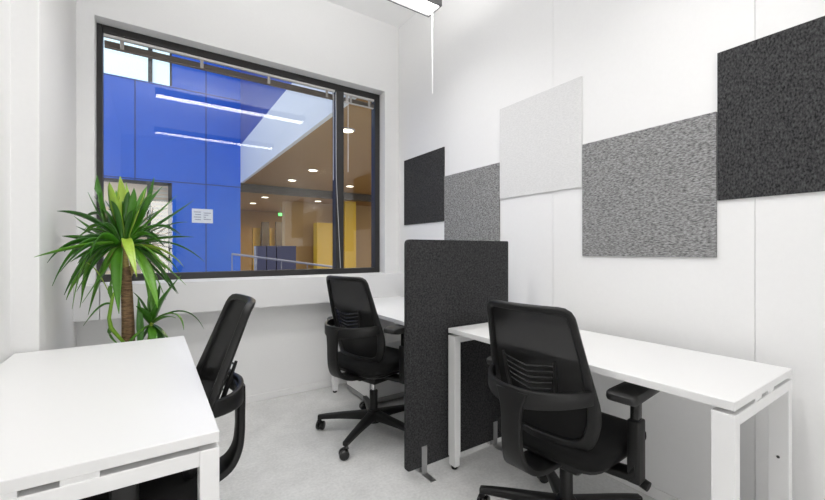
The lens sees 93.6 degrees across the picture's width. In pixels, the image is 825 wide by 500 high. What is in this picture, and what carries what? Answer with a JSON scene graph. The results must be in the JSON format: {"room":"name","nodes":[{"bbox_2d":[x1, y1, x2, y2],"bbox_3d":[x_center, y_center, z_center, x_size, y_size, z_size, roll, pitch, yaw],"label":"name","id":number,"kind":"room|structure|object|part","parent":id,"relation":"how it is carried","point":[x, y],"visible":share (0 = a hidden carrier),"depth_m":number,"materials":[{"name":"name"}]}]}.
{"room":"office","nodes":[
{"label":"office","id":0,"kind":"room"},
{"bbox_2d":[0,0,75,363],"bbox_3d":[-0.674,-0.488,0.120,0.205,3.293,5.351,0,0,-34],"label":"wall","id":1,"kind":"structure","parent":0,"point":[38,37],"depth_m":1.60,"materials":[{"name":"white paint"}]},
{"bbox_2d":[104,54,239,271],"bbox_3d":[-8.639,-2.392,6.365,10.752,7.300,0.200,0,0,-34],"label":"wall","id":2,"kind":"structure","parent":0,"point":[170,122],"depth_m":8.68,"materials":[{"name":"blue paint"}]},
{"bbox_2d":[104,177,171,273],"bbox_3d":[-6.509,-0.342,7.861,2.757,2.299,0.290,0,0,-34],"label":"window","id":3,"kind":"structure","parent":2,"relation":"in","point":[164,195],"depth_m":8.47,"materials":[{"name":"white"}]},
{"bbox_2d":[104,37,171,85],"bbox_3d":[-6.476,-4.376,7.811,2.757,1.531,0.110,0,0,-34],"label":"window","id":4,"kind":"structure","parent":2,"relation":"in","point":[118,63],"depth_m":8.24,"materials":[{"name":"white"}]},
{"bbox_3d":[-6.667,-4.376,7.707,2.322,1.531,0.030,0,0,-34],"label":"pane","id":5,"kind":"part","parent":4,"relation":"part of","materials":[{"name":"white"}]},
{"bbox_3d":[-5.512,-4.376,8.459,0.435,1.531,0.110,0,0,-34],"label":"frame","id":6,"kind":"part","parent":4,"relation":"part of","materials":[{"name":"black metal"}]},
{"bbox_3d":[-5.502,-4.376,8.489,0.325,1.531,0.030,0,0,-34],"label":"pane","id":7,"kind":"part","parent":4,"relation":"part of","materials":[{"name":"white"}]},
{"bbox_2d":[104,62,240,271],"bbox_3d":[-8.585,-2.292,6.284,10.752,7.100,0.014,0,0,-34],"label":"trim","id":8,"kind":"structure","parent":2,"relation":"attached to","point":[135,80],"depth_m":8.40,"materials":[{"name":"blue"}]},
{"bbox_2d":[192,208,212,222],"bbox_3d":[-4.784,-0.796,8.823,0.423,0.319,0.008,0,0,-34],"label":"notice sheet","id":9,"kind":"object","parent":2,"relation":"attached to","point":[198,215],"visible":1,"depth_m":8.82,"materials":[{"name":"white paper"}]},
{"bbox_2d":[240,183,370,201],"bbox_3d":[-1.167,-1.585,11.382,7.248,0.286,0.200,0,0,-34],"label":"trim","id":10,"kind":"structure","parent":2,"relation":"attached to","point":[250,188],"depth_m":10.06,"materials":[{"name":"brown"}]},
{"bbox_2d":[76,0,398,398],"bbox_3d":[-1.202,-0.488,3.121,2.633,3.293,0.220,0,0,-34],"label":"wall","id":11,"kind":"structure","parent":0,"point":[280,347],"depth_m":3.04,"materials":[{"name":"white paint"}]},
{"bbox_2d":[104,33,340,267],"bbox_3d":[-1.347,-0.642,3.026,1.673,1.592,0.037,0,0,-34],"label":"blind","id":12,"kind":"object","parent":11,"relation":"attached to","point":[121,47],"visible":1,"depth_m":2.92,"materials":[{"name":"grey metal"}]},
{"bbox_3d":[-1.371,-1.429,3.017,1.622,0.018,0.024,0,0,-34],"label":"head rail","id":13,"kind":"part","parent":12,"relation":"part of","materials":[{"name":"grey metal"}]},
{"bbox_3d":[-1.371,-1.353,3.017,1.614,0.007,0.024,0,0,-34],"label":"rail","id":14,"kind":"part","parent":12,"relation":"part of","materials":[{"name":"grey metal"}]},
{"bbox_2d":[96,23,379,281],"bbox_3d":[-1.210,-0.643,3.148,2.109,1.697,0.075,0,0,-34],"label":"window","id":15,"kind":"structure","parent":11,"relation":"attached to","point":[338,103],"depth_m":3.28,"materials":[{"name":"black metal"}]},
{"bbox_2d":[73,273,403,321],"bbox_3d":[-1.069,0.316,2.999,2.348,0.215,0.131,0,0,-34],"label":"sill","id":16,"kind":"structure","parent":11,"relation":"attached to","point":[197,296],"depth_m":2.76,"materials":[{"name":"white"}]},
{"bbox_2d":[246,378,346,403],"bbox_3d":[-1.102,1.132,3.048,2.348,0.052,0.012,0,0,-34],"label":"baseboard","id":17,"kind":"structure","parent":11,"relation":"attached to","point":[258,397],"depth_m":3.12,"materials":[{"name":"white paint"}]},
{"bbox_2d":[344,92,373,108],"bbox_3d":[-0.497,-1.078,3.600,0.310,0.721,0.031,0,0,-34],"label":"blind","id":18,"kind":"object","parent":11,"relation":"attached to","point":[347,100],"visible":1,"depth_m":3.59,"materials":[{"name":"grey metal"}]},
{"bbox_3d":[-0.499,-1.429,3.603,0.310,0.018,0.024,0,0,-34],"label":"head rail","id":19,"kind":"part","parent":18,"relation":"part of","materials":[{"name":"grey metal"}]},
{"bbox_3d":[-0.499,-1.353,3.603,0.302,0.007,0.024,0,0,-34],"label":"rail","id":20,"kind":"part","parent":18,"relation":"part of","materials":[{"name":"grey metal"}]},
{"bbox_2d":[240,226,273,270],"bbox_3d":[-5.464,0.441,13.616,1.130,2.617,0.100,0,0,-34],"label":"wall","id":21,"kind":"structure","parent":0,"point":[245,231],"depth_m":13.43,"materials":[{"name":"brown"}]},
{"bbox_2d":[240,210,281,245],"bbox_3d":[-3.954,-0.292,15.533,7.248,3.100,0.200,0,0,-34],"label":"wall","id":22,"kind":"structure","parent":0,"point":[254,219],"depth_m":14.28,"materials":[{"name":"brown paint"}]},
{"bbox_2d":[240,70,356,182],"bbox_3d":[-2.253,-3.835,6.678,0.200,4.414,6.400,0,0,-34],"label":"wall","id":23,"kind":"structure","parent":0,"point":[294,115],"depth_m":6.86,"materials":[{"name":"white paint"}]},
{"bbox_2d":[240,192,370,211],"bbox_3d":[-2.839,-1.502,13.873,7.248,0.080,5.800,0,0,-34],"label":"ceiling","id":24,"kind":"structure","parent":0,"point":[273,203],"depth_m":11.45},
{"bbox_2d":[244,98,370,194],"bbox_3d":[0.697,-1.678,8.659,7.188,0.100,6.400,0,0,-34],"label":"ceiling","id":25,"kind":"structure","parent":0,"point":[314,151],"depth_m":6.97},
{"bbox_2d":[344,127,354,132],"bbox_3d":[-0.881,-1.620,5.213,0.220,0.016,0.220,0,0,-34],"label":"recessed light","id":26,"kind":"object","parent":25,"relation":"in","point":[346,129],"visible":0.73,"depth_m":5.19,"materials":[{"name":"grey"}]},
{"bbox_2d":[282,201,332,268],"bbox_3d":[-3.200,-0.239,11.884,1.488,3.352,0.300,0,0,-34],"label":"wall","id":27,"kind":"structure","parent":0,"point":[298,218],"depth_m":11.63,"materials":[{"name":"brown"}]},
{"bbox_2d":[313,223,332,268],"bbox_3d":[-2.379,0.297,11.592,1.100,2.233,0.300,0,0,-34],"label":"wall","id":28,"kind":"structure","parent":0,"point":[322,232],"depth_m":11.29,"materials":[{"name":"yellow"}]},
{"bbox_2d":[344,201,355,267],"bbox_3d":[-1.910,-0.056,11.545,0.353,2.979,0.300,0,0,-34],"label":"wall","id":29,"kind":"structure","parent":0,"point":[349,206],"depth_m":11.40,"materials":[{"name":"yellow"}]},
{"bbox_2d":[356,205,370,267],"bbox_3d":[-0.912,-1.017,13.179,2.639,5.154,0.300,0,0,-34],"label":"wall","id":30,"kind":"structure","parent":0,"point":[363,213],"depth_m":12.54,"materials":[{"name":"brown"}]},
{"bbox_2d":[326,0,415,27],"bbox_3d":[0.323,-2.185,0.850,2.633,0.100,5.651,0,0,-34],"label":"ceiling","id":31,"kind":"structure","parent":0,"point":[388,12],"depth_m":3.42,"materials":[{"name":"white paint"}]},
{"bbox_2d":[388,0,441,93],"bbox_3d":[-0.472,-1.571,2.075,1.489,1.129,0.142,0,0,-34],"label":"pendant lamp","id":32,"kind":"object","parent":31,"relation":"hanging from","point":[426,8],"visible":1,"depth_m":2.44,"materials":[{"name":"grey metal"}]},
{"bbox_2d":[395,0,437,14],"bbox_3d":[-0.472,-1.549,2.075,1.471,0.006,0.124,0,0,-34],"label":"diffuser","id":33,"kind":"object","parent":32,"relation":"attached to","point":[423,7],"depth_m":2.44,"materials":[{"name":"white plastic"}]},
{"bbox_3d":[0.128,-1.271,2.478,0.007,0.530,0.007,0,0,34],"label":"pull cord","id":34,"kind":"part","parent":32,"relation":"part of","materials":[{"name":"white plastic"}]},
{"bbox_2d":[215,383,655,499],"bbox_3d":[0.323,1.198,0.850,2.633,0.080,5.651,0,0,-34],"label":"floor","id":35,"kind":"structure","parent":0,"point":[284,456],"depth_m":2.10,"materials":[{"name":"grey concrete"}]},
{"bbox_2d":[0,336,218,499],"bbox_3d":[-1.023,0.785,1.224,0.590,0.745,1.202,0,0,-34],"label":"desk","id":36,"kind":"object","parent":35,"relation":"on","point":[76,423],"visible":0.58,"depth_m":0.94,"materials":[{"name":"white laminate"}]},
{"bbox_3d":[-0.475,0.771,0.902,0.040,0.643,0.055,0,0,-34],"label":"leg","id":37,"kind":"part","parent":36,"relation":"part of","materials":[{"name":"white metal"}]},
{"bbox_2d":[35,176,204,342],"bbox_3d":[-1.385,0.383,1.929,0.655,1.550,0.467,0,0,-34],"label":"yucca plant","id":38,"kind":"object","parent":35,"relation":"on","point":[119,236],"visible":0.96,"depth_m":1.93,"materials":[{"name":"green plant"}]},
{"bbox_3d":[-1.447,0.294,1.880,0.046,0.354,0.239,0,0,43],"label":"crown","id":39,"kind":"part","parent":38,"relation":"part of","materials":[{"name":"green plant"}]},
{"bbox_3d":[-1.363,-0.067,1.943,0.356,0.621,0.303,0,0,18],"label":"young crown","id":40,"kind":"part","parent":38,"relation":"part of","materials":[{"name":"green plant"}]},
{"bbox_3d":[-1.287,0.324,2.015,0.356,0.396,0.182,0,0,-34],"label":"crown","id":41,"kind":"part","parent":38,"relation":"part of","materials":[{"name":"green plant"}]},
{"bbox_2d":[79,293,255,499],"bbox_3d":[-0.854,0.661,1.217,0.728,0.993,0.749,0,0,-33],"label":"office chair","id":42,"kind":"object","parent":35,"relation":"on","point":[214,371],"visible":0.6,"depth_m":1.26,"materials":[{"name":"black plastic"}]},
{"bbox_3d":[-0.781,0.693,1.059,0.070,0.230,0.210,0,0,-33],"label":"armrest","id":43,"kind":"part","parent":42,"relation":"part of","materials":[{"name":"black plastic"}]},
{"bbox_3d":[-0.894,0.707,1.206,0.460,0.073,0.474,0,0,-33],"label":"seat","id":44,"kind":"part","parent":42,"relation":"part of","materials":[{"name":"black fabric"}]},
{"bbox_3d":[-0.676,0.433,1.348,0.229,0.536,0.456,0,0,-33],"label":"backrest frame","id":45,"kind":"part","parent":42,"relation":"part of","materials":[{"name":"black plastic"}]},
{"bbox_3d":[-0.678,0.434,1.346,0.197,0.504,0.413,0,0,-33],"label":"backrest","id":46,"kind":"part","parent":42,"relation":"part of","materials":[{"name":"black fabric"}]},
{"bbox_2d":[316,275,403,460],"bbox_3d":[-0.222,0.653,2.471,0.718,1.008,0.755,0,0,41],"label":"office chair","id":47,"kind":"object","parent":35,"relation":"on","point":[354,324],"visible":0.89,"depth_m":2.30,"materials":[{"name":"black plastic"}]},
{"bbox_3d":[-0.447,1.053,2.496,0.325,0.064,0.058,0,0,2],"label":"leg","id":48,"kind":"part","parent":47,"relation":"part of","materials":[{"name":"black plastic"}]},
{"bbox_3d":[-0.371,0.418,2.349,0.413,0.503,0.149,0,0,41],"label":"backrest","id":49,"kind":"part","parent":47,"relation":"part of","materials":[{"name":"black fabric"}]},
{"bbox_3d":[-0.373,0.417,2.347,0.456,0.536,0.180,0,0,41],"label":"backrest frame","id":50,"kind":"part","parent":47,"relation":"part of","materials":[{"name":"black plastic"}]},
{"bbox_3d":[-0.317,1.053,2.303,0.058,0.064,0.325,0,0,20],"label":"leg","id":51,"kind":"part","parent":47,"relation":"part of","materials":[{"name":"black plastic"}]},
{"bbox_3d":[-0.303,1.053,2.678,0.058,0.064,0.325,0,0,-16],"label":"leg","id":52,"kind":"part","parent":47,"relation":"part of","materials":[{"name":"black plastic"}]},
{"bbox_3d":[-0.240,0.691,2.500,0.474,0.073,0.460,0,0,41],"label":"seat","id":53,"kind":"part","parent":47,"relation":"part of","materials":[{"name":"black fabric"}]},
{"bbox_3d":[-0.099,1.053,2.362,0.327,0.064,0.062,0,0,41],"label":"leg","id":54,"kind":"part","parent":47,"relation":"part of","materials":[{"name":"black plastic"}]},
{"bbox_3d":[-0.086,1.053,2.599,0.325,0.064,0.058,0,0,-34],"label":"leg","id":55,"kind":"part","parent":47,"relation":"part of","materials":[{"name":"black plastic"}]},
{"bbox_3d":[-0.110,0.677,2.367,0.210,0.230,0.070,0,0,41],"label":"armrest","id":56,"kind":"part","parent":47,"relation":"part of","materials":[{"name":"black plastic"}]},
{"bbox_3d":[-0.048,0.531,2.312,0.028,0.122,0.040,0,0,41],"label":"arm post","id":57,"kind":"part","parent":47,"relation":"part of","materials":[{"name":"black plastic"}]},
{"bbox_2d":[331,296,403,392],"bbox_3d":[-0.056,0.785,2.858,0.650,0.745,1.228,0,0,-34],"label":"desk","id":58,"kind":"object","parent":35,"relation":"on","point":[391,309],"visible":0.2,"depth_m":2.88,"materials":[{"name":"white laminate"}]},
{"bbox_3d":[-0.636,0.771,3.175,0.040,0.643,0.055,0,0,-34],"label":"leg","id":59,"kind":"part","parent":58,"relation":"part of","materials":[{"name":"white metal"}]},
{"bbox_2d":[347,331,403,402],"bbox_3d":[-0.218,0.928,3.172,0.524,0.460,0.410,0,0,-34],"label":"drawer pedestal","id":60,"kind":"object","parent":35,"relation":"on","point":[387,390],"visible":0.12,"depth_m":2.98,"materials":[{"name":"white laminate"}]},
{"bbox_3d":[-0.423,1.036,3.035,0.018,0.125,0.396,0,0,-34],"label":"drawer","id":61,"kind":"part","parent":60,"relation":"part of","materials":[{"name":"white laminate"}]},
{"bbox_2d":[404,239,507,481],"bbox_3d":[0.271,0.549,2.166,0.741,1.217,0.184,0,0,-34],"label":"screen","id":62,"kind":"object","parent":35,"relation":"on","point":[448,283],"visible":0.88,"depth_m":2.08,"materials":[{"name":"fabric"}]},
{"bbox_2d":[477,299,659,499],"bbox_3d":[0.639,0.674,1.573,0.748,0.968,0.730,0,0,-39],"label":"office chair","id":63,"kind":"object","parent":35,"relation":"on","point":[539,373],"visible":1,"depth_m":1.38,"materials":[{"name":"black plastic"}]},
{"bbox_3d":[0.454,1.053,1.679,0.325,0.064,0.058,0,0,23],"label":"leg","id":64,"kind":"part","parent":63,"relation":"part of","materials":[{"name":"black plastic"}]},
{"bbox_3d":[0.454,0.459,1.455,0.149,0.503,0.413,0,0,-39],"label":"backrest","id":65,"kind":"part","parent":63,"relation":"part of","materials":[{"name":"black fabric"}]},
{"bbox_3d":[0.452,0.458,1.453,0.180,0.536,0.456,0,0,-39],"label":"backrest frame","id":66,"kind":"part","parent":63,"relation":"part of","materials":[{"name":"black plastic"}]},
{"bbox_3d":[0.653,1.053,1.798,0.058,0.064,0.325,0,0,5],"label":"leg","id":67,"kind":"part","parent":63,"relation":"part of","materials":[{"name":"black plastic"}]},
{"bbox_3d":[0.647,0.732,1.610,0.460,0.073,0.474,0,0,-39],"label":"seat","id":68,"kind":"part","parent":63,"relation":"part of","materials":[{"name":"black fabric"}]},
{"bbox_3d":[0.828,1.053,1.645,0.325,0.064,0.058,0,0,-13],"label":"leg","id":69,"kind":"part","parent":63,"relation":"part of","materials":[{"name":"black plastic"}]},
{"bbox_3d":[0.751,0.718,1.457,0.070,0.230,0.210,0,0,-39],"label":"armrest","id":70,"kind":"part","parent":63,"relation":"part of","materials":[{"name":"black plastic"}]},
{"bbox_3d":[0.804,0.572,1.392,0.040,0.122,0.028,0,0,-39],"label":"arm post","id":71,"kind":"part","parent":63,"relation":"part of","materials":[{"name":"black plastic"}]},
{"bbox_3d":[0.782,0.841,1.466,0.038,0.043,0.214,0,0,-39],"label":"lever","id":72,"kind":"part","parent":63,"relation":"part of","materials":[{"name":"black plastic"}]},
{"bbox_2d":[448,322,791,499],"bbox_3d":[0.763,0.785,1.718,0.550,0.745,1.231,0,0,-34],"label":"desk","id":73,"kind":"object","parent":35,"relation":"on","point":[739,389],"visible":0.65,"depth_m":1.35,"materials":[{"name":"white laminate"}]},
{"bbox_3d":[0.223,0.771,2.064,0.040,0.643,0.055,0,0,-34],"label":"leg","id":74,"kind":"part","parent":73,"relation":"part of","materials":[{"name":"white metal"}]},
{"bbox_3d":[0.879,0.771,1.088,0.040,0.643,0.055,0,0,-34],"label":"leg","id":75,"kind":"part","parent":73,"relation":"part of","materials":[{"name":"white metal"}]},
{"bbox_3d":[1.302,0.771,1.372,0.040,0.643,0.055,0,0,-34],"label":"leg","id":76,"kind":"part","parent":73,"relation":"part of","materials":[{"name":"white metal"}]},
{"bbox_2d":[399,0,824,499],"bbox_3d":[1.410,-0.488,1.520,0.120,3.293,5.351,0,0,-34],"label":"wall","id":77,"kind":"structure","parent":0,"point":[641,64],"depth_m":1.84,"materials":[{"name":"white paint"}]},
{"bbox_2d":[404,147,444,224],"bbox_3d":[0.091,-0.540,3.368,0.010,0.600,0.596,0,0,-34],"label":"panel","id":78,"kind":"object","parent":77,"relation":"attached to","point":[424,174],"visible":1,"depth_m":3.34,"materials":[{"name":"black fabric"}]},
{"bbox_2d":[444,163,499,240],"bbox_3d":[0.425,-0.298,2.871,0.010,0.602,0.596,0,0,-34],"label":"panel","id":79,"kind":"object","parent":77,"relation":"attached to","point":[471,197],"visible":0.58,"depth_m":2.83,"materials":[{"name":"grey fabric"}]},
{"bbox_2d":[500,76,581,198],"bbox_3d":[0.760,-0.654,2.370,0.010,0.608,0.603,0,0,-34],"label":"panel","id":80,"kind":"object","parent":77,"relation":"attached to","point":[541,133],"visible":1,"depth_m":2.33,"materials":[{"name":"white fabric"}]},
{"bbox_2d":[603,472,680,499],"bbox_3d":[1.359,1.133,1.478,0.012,0.050,5.339,0,0,-34],"label":"baseboard","id":81,"kind":"structure","parent":77,"relation":"attached to","point":[653,492],"depth_m":1.82,"materials":[{"name":"white paint"}]},
{"bbox_2d":[582,112,716,256],"bbox_3d":[1.099,-0.277,1.866,0.010,0.608,0.606,0,0,-34],"label":"panel","id":82,"kind":"object","parent":77,"relation":"attached to","point":[649,192],"visible":1,"depth_m":1.81,"materials":[{"name":"grey fabric"}]},
{"bbox_2d":[717,16,824,199],"bbox_3d":[1.439,-0.516,1.360,0.010,0.612,0.606,0,0,-34],"label":"panel","id":83,"kind":"object","parent":77,"relation":"attached to","point":[771,88],"visible":1,"depth_m":1.47,"materials":[{"name":"black fabric"}]},
{"bbox_3d":[-5.435,1.243,8.095,18.000,0.130,12.500,0,0,-34],"label":"floor","id":84,"kind":"structure","parent":0,"visible":0},
{"bbox_2d":[254,246,265,269],"bbox_3d":[-3.950,0.560,10.025,0.244,1.376,0.250,0,0,-34],"label":"locker","id":85,"kind":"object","parent":84,"relation":"on","point":[260,251],"depth_m":9.93,"materials":[{"name":"blue metal"}]},
{"bbox_2d":[261,222,268,245],"bbox_3d":[-5.128,0.342,13.480,0.233,2.703,0.100,0,0,-34],"label":"door","id":86,"kind":"structure","parent":84,"relation":"on","point":[264,225],"depth_m":13.44,"materials":[{"name":"brown"}]},
{"bbox_2d":[266,246,275,269],"bbox_3d":[-3.741,0.570,10.190,0.227,1.399,0.250,0,0,-34],"label":"wall","id":87,"kind":"structure","parent":84,"relation":"on","point":[270,250],"depth_m":10.07,"materials":[{"name":"blue"}]},
{"bbox_2d":[275,222,281,245],"bbox_3d":[-4.718,0.348,13.755,0.277,2.758,0.100,0,0,-34],"label":"door","id":88,"kind":"structure","parent":84,"relation":"on","point":[278,225],"depth_m":13.69,"materials":[{"name":"brown"}]},
{"bbox_2d":[231,253,332,270],"bbox_3d":[-2.591,0.610,7.656,2.243,1.137,0.044,0,0,12],"label":"balustrade","id":89,"kind":"object","parent":84,"relation":"on","point":[232,254],"visible":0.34,"depth_m":7.66,"materials":[{"name":"grey metal"}]},
{"bbox_3d":[-3.677,0.620,7.890,0.018,1.116,0.018,0,0,34],"label":"post","id":90,"kind":"part","parent":89,"relation":"part of","materials":[{"name":"grey metal"}]},
{"bbox_2d":[276,246,295,269],"bbox_3d":[-3.424,0.578,10.426,0.501,1.423,0.250,0,0,-34],"label":"locker","id":91,"kind":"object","parent":84,"relation":"on","point":[282,252],"depth_m":10.31,"materials":[{"name":"blue metal"}]}
]}

